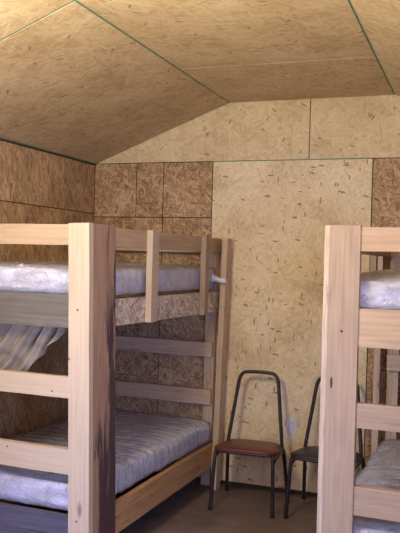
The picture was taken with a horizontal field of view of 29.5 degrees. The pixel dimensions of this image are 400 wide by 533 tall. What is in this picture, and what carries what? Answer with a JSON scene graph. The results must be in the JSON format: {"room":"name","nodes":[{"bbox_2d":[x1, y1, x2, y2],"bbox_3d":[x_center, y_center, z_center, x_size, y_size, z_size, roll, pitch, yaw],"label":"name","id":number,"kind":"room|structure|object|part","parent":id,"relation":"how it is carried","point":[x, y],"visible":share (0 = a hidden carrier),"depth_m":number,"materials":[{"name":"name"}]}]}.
{"room":"dormitory","nodes":[
{"label":"dormitory","id":0,"kind":"room"},
{"bbox_2d":[0,139,94,503],"bbox_3d":[-2.009,0.396,3.124,0.061,2.460,6.510,2,0,20],"label":"wall","id":1,"kind":"structure","parent":0,"point":[37,186],"depth_m":5.38,"materials":[{"name":"brown wood"}]},
{"bbox_3d":[-1.658,-0.625,3.919,0.011,0.381,2.333,2,0,20],"label":"board panel","id":2,"kind":"part","parent":1,"relation":"part of","materials":[{"name":"brown wood"}]},
{"bbox_3d":[-1.054,-0.621,5.561,0.011,0.381,1.153,2,0,20],"label":"board panel","id":3,"kind":"part","parent":1,"relation":"part of","materials":[{"name":"brown wood"}]},
{"bbox_2d":[13,475,316,532],"bbox_3d":[-0.393,1.681,2.521,3.580,0.050,6.520,2,0,20],"label":"floor","id":4,"kind":"structure","parent":0,"point":[238,509],"depth_m":5.09,"materials":[{"name":"brown wood"}]},
{"bbox_2d":[0,223,231,532],"bbox_3d":[-0.662,0.698,4.965,1.113,1.865,1.973,2,0,22],"label":"bunk bed","id":5,"kind":"object","parent":4,"relation":"on","point":[91,312],"visible":0.91,"depth_m":4.05,"materials":[{"name":"brown wood"}]},
{"bbox_2d":[0,323,67,371],"bbox_3d":[-1.055,0.449,4.179,0.810,0.334,0.099,2,0,22],"label":"blanket","id":6,"kind":"object","parent":5,"relation":"hanging from","point":[21,346],"visible":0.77,"depth_m":4.13,"materials":[{"name":"grey fabric"}]},
{"bbox_3d":[-1.065,1.368,4.090,0.861,0.177,0.037,2,0,22],"label":"rail","id":7,"kind":"part","parent":5,"relation":"part of","materials":[{"name":"blue wood"}]},
{"bbox_3d":[-1.060,0.998,4.090,0.850,0.132,0.037,2,0,22],"label":"rail","id":8,"kind":"part","parent":5,"relation":"part of","materials":[{"name":"brown wood"}]},
{"bbox_3d":[-1.054,0.614,4.089,0.839,0.112,0.037,2,0,22],"label":"rail","id":9,"kind":"part","parent":5,"relation":"part of","materials":[{"name":"brown wood"}]},
{"bbox_3d":[-1.048,0.221,4.087,0.828,0.174,0.037,2,0,22],"label":"rail","id":10,"kind":"part","parent":5,"relation":"part of","materials":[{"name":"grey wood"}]},
{"bbox_3d":[-1.043,-0.176,4.087,0.816,0.109,0.037,2,0,22],"label":"rail","id":11,"kind":"part","parent":5,"relation":"part of","materials":[{"name":"yellow wood"}]},
{"bbox_3d":[-0.615,0.708,3.906,0.123,1.863,0.041,0,0,22],"label":"post","id":12,"kind":"part","parent":5,"relation":"part of","materials":[{"name":"brown wood"}]},
{"bbox_3d":[-0.524,0.709,4.022,0.043,1.863,0.242,0,0,22],"label":"post","id":13,"kind":"part","parent":5,"relation":"part of","materials":[{"name":"brown wood"}]},
{"bbox_2d":[0,408,211,509],"bbox_3d":[-0.704,1.185,4.963,1.018,0.195,1.884,2,0,22],"label":"mattress","id":14,"kind":"object","parent":5,"relation":"on","point":[145,444],"visible":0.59,"depth_m":4.79,"materials":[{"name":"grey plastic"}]},
{"bbox_2d":[0,261,226,294],"bbox_3d":[-0.633,0.063,4.937,1.094,0.184,1.875,2,0,22],"label":"mattress","id":15,"kind":"object","parent":5,"relation":"on","point":[50,277],"visible":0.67,"depth_m":4.26,"materials":[{"name":"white fabric"}]},
{"bbox_3d":[-0.345,-0.171,5.843,0.990,0.109,0.038,2,0,22],"label":"rail","id":16,"kind":"part","parent":5,"relation":"part of","materials":[{"name":"brown wood"}]},
{"bbox_3d":[-0.376,0.960,5.852,0.990,0.112,0.038,2,0,22],"label":"rail","id":17,"kind":"part","parent":5,"relation":"part of","materials":[{"name":"brown wood"}]},
{"bbox_3d":[-0.190,1.389,4.925,0.039,0.170,1.688,2,0,21],"label":"rail","id":18,"kind":"part","parent":5,"relation":"part of","materials":[{"name":"beige wood"}]},
{"bbox_3d":[-0.366,0.606,5.849,0.990,0.110,0.038,2,0,22],"label":"rail","id":19,"kind":"part","parent":5,"relation":"part of","materials":[{"name":"brown wood"}]},
{"bbox_3d":[-0.356,0.241,5.846,0.990,0.144,0.038,2,0,22],"label":"rail","id":20,"kind":"part","parent":5,"relation":"part of","materials":[{"name":"brown wood"}]},
{"bbox_3d":[-0.173,0.257,4.922,0.037,0.150,1.688,2,0,22],"label":"rail","id":21,"kind":"part","parent":5,"relation":"part of","materials":[{"name":"brown wood"}]},
{"bbox_3d":[-0.162,-0.156,4.919,0.039,0.107,1.688,2,0,22],"label":"guard rail","id":22,"kind":"part","parent":5,"relation":"part of","materials":[{"name":"yellow wood"}]},
{"bbox_3d":[-0.387,1.380,5.855,0.990,0.162,0.038,2,0,22],"label":"rail","id":23,"kind":"part","parent":5,"relation":"part of","materials":[{"name":"brown wood"}]},
{"bbox_3d":[0.072,0.713,5.712,0.077,1.862,0.035,2,0,22],"label":"post","id":24,"kind":"part","parent":5,"relation":"part of","materials":[{"name":"brown wood"}]},
{"bbox_3d":[0.157,0.719,5.617,0.043,1.855,0.092,3,1,22],"label":"post","id":25,"kind":"part","parent":5,"relation":"part of","materials":[{"name":"brown wood"}]},
{"bbox_2d":[208,370,286,517],"bbox_3d":[0.354,1.202,5.295,0.482,0.905,0.485,2,0,18],"label":"metal chair","id":26,"kind":"object","parent":4,"relation":"on","point":[256,448],"visible":1,"depth_m":5.24,"materials":[{"name":"brown metal"}]},
{"bbox_3d":[0.104,1.443,5.193,0.032,0.398,0.138,2,1,28],"label":"leg","id":27,"kind":"part","parent":26,"relation":"part of","materials":[{"name":"brown metal"}]},
{"bbox_3d":[0.198,1.454,5.519,0.030,0.379,0.151,2,0,5],"label":"leg","id":28,"kind":"part","parent":26,"relation":"part of","materials":[{"name":"brown metal"}]},
{"bbox_3d":[0.348,1.250,5.279,0.443,0.047,0.384,2,0,18],"label":"seat","id":29,"kind":"part","parent":26,"relation":"part of","materials":[{"name":"brown leather"}]},
{"bbox_3d":[0.345,1.269,5.269,0.432,0.040,0.372,2,0,18],"label":"seat frame","id":30,"kind":"part","parent":26,"relation":"part of","materials":[{"name":"brown metal"}]},
{"bbox_3d":[0.409,1.024,5.448,0.425,0.547,0.110,2,0,18],"label":"frame","id":31,"kind":"part","parent":26,"relation":"part of","materials":[{"name":"brown metal"}]},
{"bbox_3d":[0.486,1.454,5.071,0.032,0.398,0.138,2,0,7],"label":"leg","id":32,"kind":"part","parent":26,"relation":"part of","materials":[{"name":"brown metal"}]},
{"bbox_3d":[0.598,1.466,5.391,0.030,0.379,0.151,2,1,31],"label":"leg","id":33,"kind":"part","parent":26,"relation":"part of","materials":[{"name":"brown metal"}]},
{"bbox_2d":[283,376,364,518],"bbox_3d":[0.868,1.218,5.130,0.482,0.905,0.485,2,0,24],"label":"metal chair","id":34,"kind":"object","parent":4,"relation":"on","point":[306,454],"visible":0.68,"depth_m":5.15,"materials":[{"name":"brown metal"}]},
{"bbox_3d":[0.607,1.458,5.057,0.032,0.398,0.138,2,1,35],"label":"leg","id":35,"kind":"part","parent":34,"relation":"part of","materials":[{"name":"brown metal"}]},
{"bbox_3d":[0.737,1.470,5.370,0.030,0.379,0.151,2,0,11],"label":"leg","id":36,"kind":"part","parent":34,"relation":"part of","materials":[{"name":"brown metal"}]},
{"bbox_3d":[0.859,1.265,5.115,0.443,0.047,0.384,2,0,24],"label":"seat","id":37,"kind":"part","parent":34,"relation":"part of","materials":[{"name":"black leather"}]},
{"bbox_3d":[0.855,1.285,5.106,0.432,0.040,0.372,2,0,24],"label":"seat frame","id":38,"kind":"part","parent":34,"relation":"part of","materials":[{"name":"brown metal"}]},
{"bbox_3d":[0.939,1.040,5.277,0.425,0.547,0.110,2,0,24],"label":"frame","id":39,"kind":"part","parent":34,"relation":"part of","materials":[{"name":"brown metal"}]},
{"bbox_3d":[1.120,1.482,5.198,0.030,0.379,0.151,2,1,37],"label":"leg","id":40,"kind":"part","parent":34,"relation":"part of","materials":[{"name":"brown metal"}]},
{"bbox_2d":[317,225,399,532],"bbox_3d":[1.390,0.761,4.181,1.124,1.862,1.973,2,0,22],"label":"bunk bed","id":41,"kind":"object","parent":4,"relation":"on","point":[347,327],"visible":0.84,"depth_m":3.42,"materials":[{"name":"brown wood"}]},
{"bbox_3d":[0.623,0.745,3.447,0.167,1.862,0.040,2,0,22],"label":"post","id":42,"kind":"part","parent":41,"relation":"part of","materials":[{"name":"brown wood"}]},
{"bbox_3d":[1.001,-0.121,4.490,0.039,0.107,1.688,2,0,22],"label":"guard rail","id":43,"kind":"part","parent":41,"relation":"part of","materials":[{"name":"yellow wood"}]},
{"bbox_2d":[353,439,399,532],"bbox_3d":[1.369,1.243,4.170,1.008,0.206,1.877,2,0,22],"label":"mattress","id":44,"kind":"object","parent":41,"relation":"on","point":[382,470],"visible":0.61,"depth_m":4.21,"materials":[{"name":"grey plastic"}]},
{"bbox_3d":[1.076,1.063,3.272,0.826,0.132,0.037,2,0,22],"label":"rail","id":45,"kind":"part","parent":41,"relation":"part of","materials":[{"name":"brown wood"}]},
{"bbox_3d":[1.087,0.679,3.269,0.826,0.111,0.037,2,0,22],"label":"rail","id":46,"kind":"part","parent":41,"relation":"part of","materials":[{"name":"brown wood"}]},
{"bbox_3d":[1.222,0.751,5.227,0.043,1.855,0.092,2,0,22],"label":"post","id":47,"kind":"part","parent":41,"relation":"part of","materials":[{"name":"brown wood"}]},
{"bbox_3d":[1.097,0.287,3.266,0.826,0.174,0.037,2,0,22],"label":"rail","id":48,"kind":"part","parent":41,"relation":"part of","materials":[{"name":"yellow wood"}]},
{"bbox_2d":[360,267,399,309],"bbox_3d":[1.392,0.105,4.166,1.010,0.223,1.877,2,0,22],"label":"mattress","id":49,"kind":"object","parent":41,"relation":"on","point":[380,289],"visible":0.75,"depth_m":3.42,"materials":[{"name":"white fabric"}]},
{"bbox_3d":[1.108,-0.111,3.263,0.826,0.109,0.037,2,0,22],"label":"rail","id":50,"kind":"part","parent":41,"relation":"part of","materials":[{"name":"yellow wood"}]},
{"bbox_3d":[1.333,0.751,5.245,0.077,1.862,0.035,2,0,22],"label":"post","id":51,"kind":"part","parent":41,"relation":"part of","materials":[{"name":"brown wood"}]},
{"bbox_3d":[1.772,0.672,5.030,1.040,0.110,0.038,2,0,22],"label":"rail","id":52,"kind":"part","parent":41,"relation":"part of","materials":[{"name":"brown wood"}]},
{"bbox_3d":[1.793,-0.105,5.024,1.040,0.109,0.038,2,0,22],"label":"rail","id":53,"kind":"part","parent":41,"relation":"part of","materials":[{"name":"brown wood"}]},
{"bbox_2d":[0,0,399,163],"bbox_3d":[-0.319,-1.011,2.500,3.638,0.509,6.520,2,0,20],"label":"ceiling","id":54,"kind":"structure","parent":0,"point":[90,81],"depth_m":4.30,"materials":[{"name":"beige wood"}]},
{"bbox_3d":[-1.534,-1.038,2.574,1.193,0.003,2.425,-21,-7,19],"label":"panel","id":55,"kind":"part","parent":54,"relation":"part of","materials":[{"name":"beige wood"}]},
{"bbox_3d":[-0.710,-1.032,4.813,1.193,0.003,2.315,-21,-7,19],"label":"panel","id":56,"kind":"part","parent":54,"relation":"part of","materials":[{"name":"beige wood"}]},
{"bbox_3d":[0.016,-1.220,3.390,1.195,0.003,2.425,2,0,20],"label":"panel","id":57,"kind":"part","parent":54,"relation":"part of","materials":[{"name":"beige wood"}]},
{"bbox_3d":[0.615,-1.216,5.018,1.195,0.003,1.015,2,0,20],"label":"panel","id":58,"kind":"part","parent":54,"relation":"part of","materials":[{"name":"beige wood"}]},
{"bbox_3d":[1.479,-0.966,4.007,1.191,0.003,2.315,24,8,19],"label":"panel","id":59,"kind":"part","parent":54,"relation":"part of","materials":[{"name":"beige wood"}]},
{"bbox_2d":[93,95,399,496],"bbox_3d":[0.763,0.220,5.541,3.660,2.928,0.061,2,0,20],"label":"wall","id":60,"kind":"structure","parent":0,"point":[275,215],"depth_m":5.62,"materials":[{"name":"beige wood"}]},
{"bbox_3d":[-0.673,-0.607,6.045,0.363,0.419,0.011,2,0,20],"label":"board panel","id":61,"kind":"part","parent":60,"relation":"part of","materials":[{"name":"brown wood"}]},
{"bbox_3d":[-0.598,0.601,6.015,0.593,1.977,0.011,2,0,20],"label":"board panel","id":62,"kind":"part","parent":60,"relation":"part of","materials":[{"name":"brown wood"}]},
{"bbox_3d":[-0.392,-0.599,5.942,0.223,0.419,0.011,2,0,20],"label":"board panel","id":63,"kind":"part","parent":60,"relation":"part of","materials":[{"name":"brown wood"}]},
{"bbox_3d":[-0.128,0.615,5.841,0.397,1.977,0.011,2,0,20],"label":"board panel","id":64,"kind":"part","parent":60,"relation":"part of","materials":[{"name":"brown wood"}]},
{"bbox_3d":[-0.094,-0.590,5.832,0.397,0.419,0.011,2,0,20],"label":"board panel","id":65,"kind":"part","parent":60,"relation":"part of","materials":[{"name":"brown wood"}]},
{"bbox_3d":[-0.015,-1.024,5.804,1.725,0.442,0.011,2,0,20],"label":"board panel","id":66,"kind":"part","parent":60,"relation":"part of","materials":[{"name":"beige wood"}]},
{"bbox_2d":[286,417,296,434],"bbox_3d":[0.666,1.165,5.536,0.082,0.122,0.012,2,0,20],"label":"wall outlet","id":67,"kind":"object","parent":60,"relation":"attached to","point":[291,423],"visible":1,"depth_m":5.53,"materials":[{"name":"white plastic"}]},
{"bbox_3d":[0.627,0.425,5.564,1.186,2.403,0.011,2,0,20],"label":"board panel","id":68,"kind":"part","parent":60,"relation":"part of","materials":[{"name":"beige wood"}]},
{"bbox_2d":[213,158,372,161],"bbox_3d":[0.658,-0.780,5.549,1.190,0.006,0.004,2,0,20],"label":"trim","id":69,"kind":"structure","parent":60,"relation":"attached to","point":[336,158],"depth_m":5.53,"materials":[{"name":"beige wood"}]},
{"bbox_3d":[1.601,-0.975,5.209,1.705,0.442,0.011,2,0,20],"label":"board panel","id":70,"kind":"part","parent":60,"relation":"part of","materials":[{"name":"beige wood"}]},
{"bbox_3d":[1.779,0.460,5.140,1.256,2.403,0.011,2,0,20],"label":"board panel","id":71,"kind":"part","parent":60,"relation":"part of","materials":[{"name":"brown wood"}]}
]}

